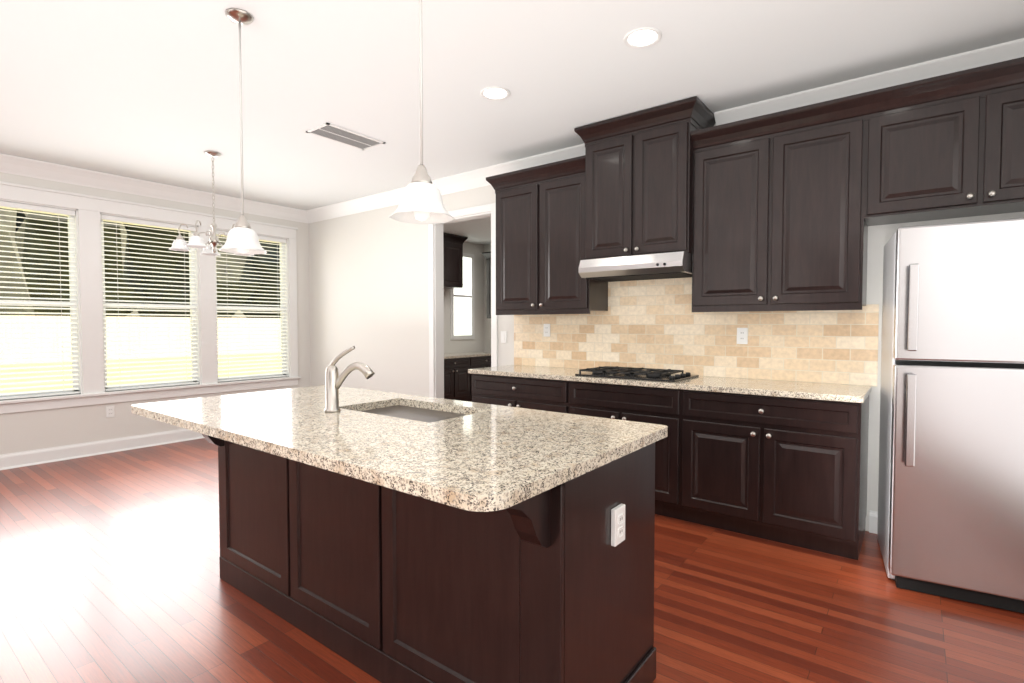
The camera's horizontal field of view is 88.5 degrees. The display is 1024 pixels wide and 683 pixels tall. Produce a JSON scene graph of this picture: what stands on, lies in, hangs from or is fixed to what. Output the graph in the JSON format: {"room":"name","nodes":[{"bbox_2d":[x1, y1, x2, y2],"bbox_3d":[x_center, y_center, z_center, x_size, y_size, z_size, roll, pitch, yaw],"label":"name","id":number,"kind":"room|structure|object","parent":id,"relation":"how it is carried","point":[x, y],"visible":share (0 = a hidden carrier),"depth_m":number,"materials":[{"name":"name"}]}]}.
{"room":"kitchen","nodes":[
{"label":"kitchen","id":0,"kind":"room"},
{"bbox_2d":[0,172,484,454],"bbox_3d":[-4.053,-0.275,5.484,0.150,2.800,11.350,1,2,38],"label":"wall","id":1,"kind":"structure","parent":0,"point":[39,429],"depth_m":5.48,"materials":[{"name":"white paint"}]},
{"bbox_2d":[0,201,79,399],"bbox_3d":[-4.554,-0.368,4.818,0.114,1.788,0.886,1,2,38],"label":"window","id":2,"kind":"structure","parent":1,"relation":"in","point":[73,323],"depth_m":4.94,"materials":[{"name":"white plastic"}]},
{"bbox_2d":[0,429,203,469],"bbox_3d":[-5.035,1.101,4.105,0.028,0.135,7.600,1,2,38],"label":"baseboard","id":3,"kind":"structure","parent":1,"relation":"attached to","point":[37,456],"depth_m":5.22,"materials":[{"name":"white paint"}]},
{"bbox_2d":[106,406,114,417],"bbox_3d":[-4.084,0.714,5.343,0.009,0.116,0.072,1,2,38],"label":"electrical outlet plate","id":4,"kind":"object","parent":1,"relation":"attached to","point":[110,410],"depth_m":5.34,"materials":[{"name":"white plastic"}]},
{"bbox_2d":[0,181,300,413],"bbox_3d":[-3.881,-0.417,5.662,0.200,2.068,3.330,1,2,38],"label":"window","id":5,"kind":"structure","parent":1,"relation":"in","point":[91,211],"depth_m":5.56,"materials":[{"name":"white plastic"}]},
{"bbox_2d":[215,230,287,381],"bbox_3d":[-3.237,-0.423,6.529,0.114,1.788,0.886,1,2,38],"label":"window","id":6,"kind":"structure","parent":1,"relation":"in","point":[281,242],"depth_m":6.54,"materials":[{"name":"white plastic"}]},
{"bbox_2d":[443,237,462,288],"bbox_3d":[-1.121,-1.290,8.856,0.340,0.755,0.520,1,2,38],"label":"upper cabinet","id":7,"kind":"object","parent":1,"relation":"attached to","point":[453,257],"depth_m":8.77,"materials":[{"name":"brown wood"}]},
{"bbox_2d":[450,253,474,339],"bbox_3d":[-0.887,-0.816,9.436,0.022,1.550,0.620,1,2,38],"label":"window","id":8,"kind":"structure","parent":1,"relation":"in","point":[462,313],"depth_m":9.49,"materials":[{"name":"white paint"}]},
{"bbox_2d":[484,244,490,351],"bbox_3d":[0.942,-0.383,8.900,3.900,2.800,0.120,1,2,38],"label":"wall","id":9,"kind":"structure","parent":0,"point":[487,248],"depth_m":9.91,"materials":[{"name":"white paint"}]},
{"bbox_2d":[485,257,490,317],"bbox_3d":[-0.001,-0.949,9.312,0.920,1.075,0.340,1,2,38],"label":"upper cabinet","id":10,"kind":"object","parent":9,"relation":"attached to","point":[488,259],"depth_m":9.42,"materials":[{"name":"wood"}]},
{"bbox_2d":[0,401,1023,682],"bbox_3d":[-0.990,1.225,3.280,7.750,0.060,11.520,1,2,38],"label":"floor","id":11,"kind":"structure","parent":0,"point":[108,567],"depth_m":2.41,"materials":[{"name":"brown wood"}]},
{"bbox_2d":[164,422,655,682],"bbox_3d":[-0.532,0.781,2.229,2.080,0.895,0.905,1,2,38],"label":"kitchen island","id":12,"kind":"object","parent":11,"relation":"on","point":[385,537],"depth_m":1.77,"materials":[{"name":"brown wood"}]},
{"bbox_2d":[131,386,667,517],"bbox_3d":[-0.592,0.317,2.169,2.160,0.035,1.030,1,2,38],"label":"island countertop","id":13,"kind":"structure","parent":12,"relation":"on","point":[491,461],"depth_m":1.70,"materials":[{"name":"beige stone"}]},
{"bbox_2d":[319,346,374,413],"bbox_3d":[-0.688,0.159,2.208,0.222,0.280,0.122,1,2,38],"label":"faucet","id":14,"kind":"object","parent":13,"relation":"on","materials":[{"name":"silver metal"}]},
{"bbox_2d":[355,402,478,421],"bbox_3d":[-0.439,0.420,2.313,0.670,0.204,0.430,1,2,38],"label":"sink","id":15,"kind":"object","parent":13,"relation":"in","point":[396,409],"depth_m":2.44,"materials":[{"name":"grey metal"}]},
{"bbox_2d":[444,356,471,401],"bbox_3d":[-1.171,0.643,8.627,0.615,0.765,0.780,1,2,38],"label":"base cabinet","id":16,"kind":"object","parent":11,"relation":"on","point":[457,380],"depth_m":8.53,"materials":[{"name":"brown wood"}]},
{"bbox_2d":[444,352,490,359],"bbox_3d":[-1.400,0.253,8.299,0.636,0.035,3.160,1,2,38],"label":"countertop","id":17,"kind":"structure","parent":16,"relation":"on","point":[448,356],"depth_m":8.84,"materials":[{"name":"beige stone"}]},
{"bbox_2d":[472,356,490,368],"bbox_3d":[-0.695,0.624,9.245,0.615,0.765,0.780,1,2,38],"label":"base cabinet","id":18,"kind":"object","parent":11,"relation":"on","point":[477,361],"depth_m":8.96,"materials":[{"name":"brown wood"}]},
{"bbox_2d":[471,373,567,412],"bbox_3d":[0.216,0.715,4.455,0.970,0.886,0.615,1,2,38],"label":"base cabinet","id":19,"kind":"object","parent":11,"relation":"on","point":[520,392],"depth_m":4.17,"materials":[{"name":"brown wood"}]},
{"bbox_2d":[568,381,683,518],"bbox_3d":[0.937,0.733,3.900,0.850,0.886,0.615,1,2,38],"label":"base cabinet","id":20,"kind":"object","parent":11,"relation":"on","point":[636,403],"depth_m":3.52,"materials":[{"name":"brown wood"}]},
{"bbox_2d":[680,389,868,559],"bbox_3d":[1.658,0.750,3.345,0.970,0.886,0.615,1,2,38],"label":"base cabinet","id":21,"kind":"object","parent":11,"relation":"on","point":[785,462],"depth_m":3.07,"materials":[{"name":"brown wood"}]},
{"bbox_2d":[468,365,871,404],"bbox_3d":[0.929,0.273,3.873,2.812,0.035,0.627,1,2,38],"label":"countertop","id":22,"kind":"structure","parent":21,"relation":"on","point":[807,391],"depth_m":3.39,"materials":[{"name":"beige stone"}]},
{"bbox_2d":[572,366,699,380],"bbox_3d":[0.920,0.231,3.886,0.760,0.047,0.490,1,2,38],"label":"cooktop","id":23,"kind":"object","parent":22,"relation":"in","point":[637,374],"depth_m":3.80,"materials":[{"name":"black metal"}]},
{"bbox_2d":[877,218,1023,612],"bbox_3d":[2.373,0.323,2.623,0.820,1.785,0.739,1,2,31],"label":"fridge","id":24,"kind":"object","parent":11,"relation":"on","point":[951,488],"visible":0.98,"depth_m":2.44,"materials":[{"name":"grey metal"}]},
{"bbox_2d":[0,0,1023,244],"bbox_3d":[-0.990,-1.644,3.189,7.750,0.080,11.520,1,2,38],"label":"ceiling","id":25,"kind":"structure","parent":0,"point":[146,90],"depth_m":3.12,"materials":[{"name":"white paint"}]},
{"bbox_2d":[169,151,253,255],"bbox_3d":[-2.605,-1.211,4.626,0.672,0.875,0.654,1,2,38],"label":"chandelier","id":26,"kind":"object","parent":25,"relation":"hanging from","point":[196,240],"visible":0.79,"depth_m":4.57,"materials":[{"name":"white glass"}]},
{"bbox_2d":[219,8,266,253],"bbox_3d":[-1.324,-1.008,2.570,0.224,1.152,0.224,1,2,38],"label":"pendant light","id":27,"kind":"object","parent":25,"relation":"hanging from","point":[242,237],"visible":1,"depth_m":2.55,"materials":[{"name":"white glass"}]},
{"bbox_2d":[306,123,385,150],"bbox_3d":[-1.321,-1.631,4.202,0.290,0.008,0.540,1,2,38],"label":"ceiling vent","id":28,"kind":"object","parent":25,"relation":"in","point":[338,134],"visible":0.98,"depth_m":4.18,"materials":[{"name":"white metal"}]},
{"bbox_2d":[389,0,454,223],"bbox_3d":[-0.306,-0.982,1.762,0.224,1.152,0.224,1,2,38],"label":"pendant light","id":29,"kind":"object","parent":25,"relation":"hanging from","point":[421,201],"visible":1,"depth_m":1.75,"materials":[{"name":"white glass"}]},
{"bbox_2d":[480,87,509,99],"bbox_3d":[-0.109,-1.607,3.409,0.196,0.007,0.196,1,2,38],"label":"recessed light","id":30,"kind":"object","parent":25,"relation":"in","point":[494,93],"visible":1,"depth_m":3.41,"materials":[{"name":"white paint"}]},
{"bbox_2d":[623,27,661,47],"bbox_3d":[0.683,-1.586,2.749,0.196,0.007,0.196,1,2,38],"label":"recessed light","id":31,"kind":"object","parent":25,"relation":"in","point":[644,37],"visible":1,"depth_m":2.74,"materials":[{"name":"white paint"}]},
{"bbox_2d":[308,123,1023,530],"bbox_3d":[0.253,-0.256,4.858,7.440,2.800,0.130,1,2,38],"label":"wall","id":32,"kind":"structure","parent":0,"point":[364,283],"depth_m":6.09,"materials":[{"name":"white paint"}]},
{"bbox_2d":[428,203,497,398],"bbox_3d":[-0.479,-0.109,5.420,0.944,2.472,0.140,1,2,38],"label":"door frame","id":33,"kind":"structure","parent":32,"relation":"attached to","point":[436,335],"depth_m":5.61,"materials":[{"name":"white paint"}]},
{"bbox_2d":[501,331,506,342],"bbox_3d":[-0.081,-0.041,5.045,0.072,0.116,0.011,1,2,38],"label":"electrical outlet plate","id":34,"kind":"object","parent":32,"relation":"attached to","point":[503,333],"depth_m":5.04,"materials":[{"name":"white plastic"}]},
{"bbox_2d":[0,38,1023,222],"bbox_3d":[-2.094,-1.486,1.759,7.450,0.143,7.600,1,2,38],"label":"crown molding","id":35,"kind":"structure","parent":32,"relation":"attached to","point":[476,178],"depth_m":4.85,"materials":[{"name":"white paint"}]},
{"bbox_2d":[543,324,549,336],"bbox_3d":[0.313,-0.101,4.727,0.072,0.116,0.009,1,2,38],"label":"electrical outlet plate","id":36,"kind":"object","parent":32,"relation":"attached to","point":[546,332],"depth_m":4.72,"materials":[{"name":"white plastic"}]},
{"bbox_2d":[494,169,609,312],"bbox_3d":[0.322,-0.797,4.499,0.945,1.075,0.340,1,2,38],"label":"upper cabinet","id":37,"kind":"object","parent":32,"relation":"attached to","point":[540,269],"depth_m":4.33,"materials":[{"name":"brown wood"}]},
{"bbox_2d":[582,113,709,268],"bbox_3d":[0.992,-1.064,3.931,0.800,0.895,0.410,1,2,38],"label":"upper cabinet","id":38,"kind":"object","parent":32,"relation":"attached to","point":[638,184],"depth_m":3.73,"materials":[{"name":"brown wood"}]},
{"bbox_2d":[514,277,878,386],"bbox_3d":[1.142,-0.190,4.100,2.825,0.884,0.011,1,2,38],"label":"backsplash","id":39,"kind":"structure","parent":32,"relation":"attached to","point":[656,324],"depth_m":3.92,"materials":[{"name":"tile"}]},
{"bbox_2d":[737,328,747,343],"bbox_3d":[1.629,-0.040,3.716,0.072,0.116,0.009,1,2,38],"label":"electrical outlet plate","id":40,"kind":"object","parent":32,"relation":"attached to","point":[742,335],"depth_m":3.71,"materials":[{"name":"white plastic"}]},
{"bbox_2d":[690,109,869,311],"bbox_3d":[1.719,-0.763,3.425,0.980,1.075,0.340,1,2,38],"label":"upper cabinet","id":41,"kind":"object","parent":32,"relation":"attached to","point":[781,210],"depth_m":3.24,"materials":[{"name":"brown wood"}]},
{"bbox_2d":[866,77,1023,225],"bbox_3d":[2.501,-0.991,2.815,0.995,0.580,0.340,1,2,38],"label":"upper cabinet","id":42,"kind":"object","parent":32,"relation":"attached to","point":[951,155],"depth_m":2.77,"materials":[{"name":"brown wood"}]},
{"label":"outside","id":43,"kind":"structure","parent":0,"visible":0},
{"bbox_2d":[0,353,280,392],"bbox_3d":[-34.494,0.501,31.561,79.840,0.100,120.000,1,2,38],"label":"ground","id":44,"kind":"structure","parent":43,"point":[70,372],"depth_m":16.69,"materials":[{"name":"green plant"}]},
{"bbox_2d":[0,208,279,317],"bbox_3d":[-28.104,-5.935,20.182,16.482,16.547,98.660,1,2,38],"label":"trees","id":45,"kind":"object","parent":44,"relation":"on","point":[168,232],"depth_m":28.75,"materials":[{"name":"green plant"}]},
{"bbox_2d":[0,315,280,362],"bbox_3d":[-18.619,-0.063,19.323,0.100,1.800,110.000,1,2,38],"label":"fence","id":46,"kind":"object","parent":44,"relation":"on","point":[107,334],"depth_m":22.48,"materials":[{"name":"wood"}]}
]}

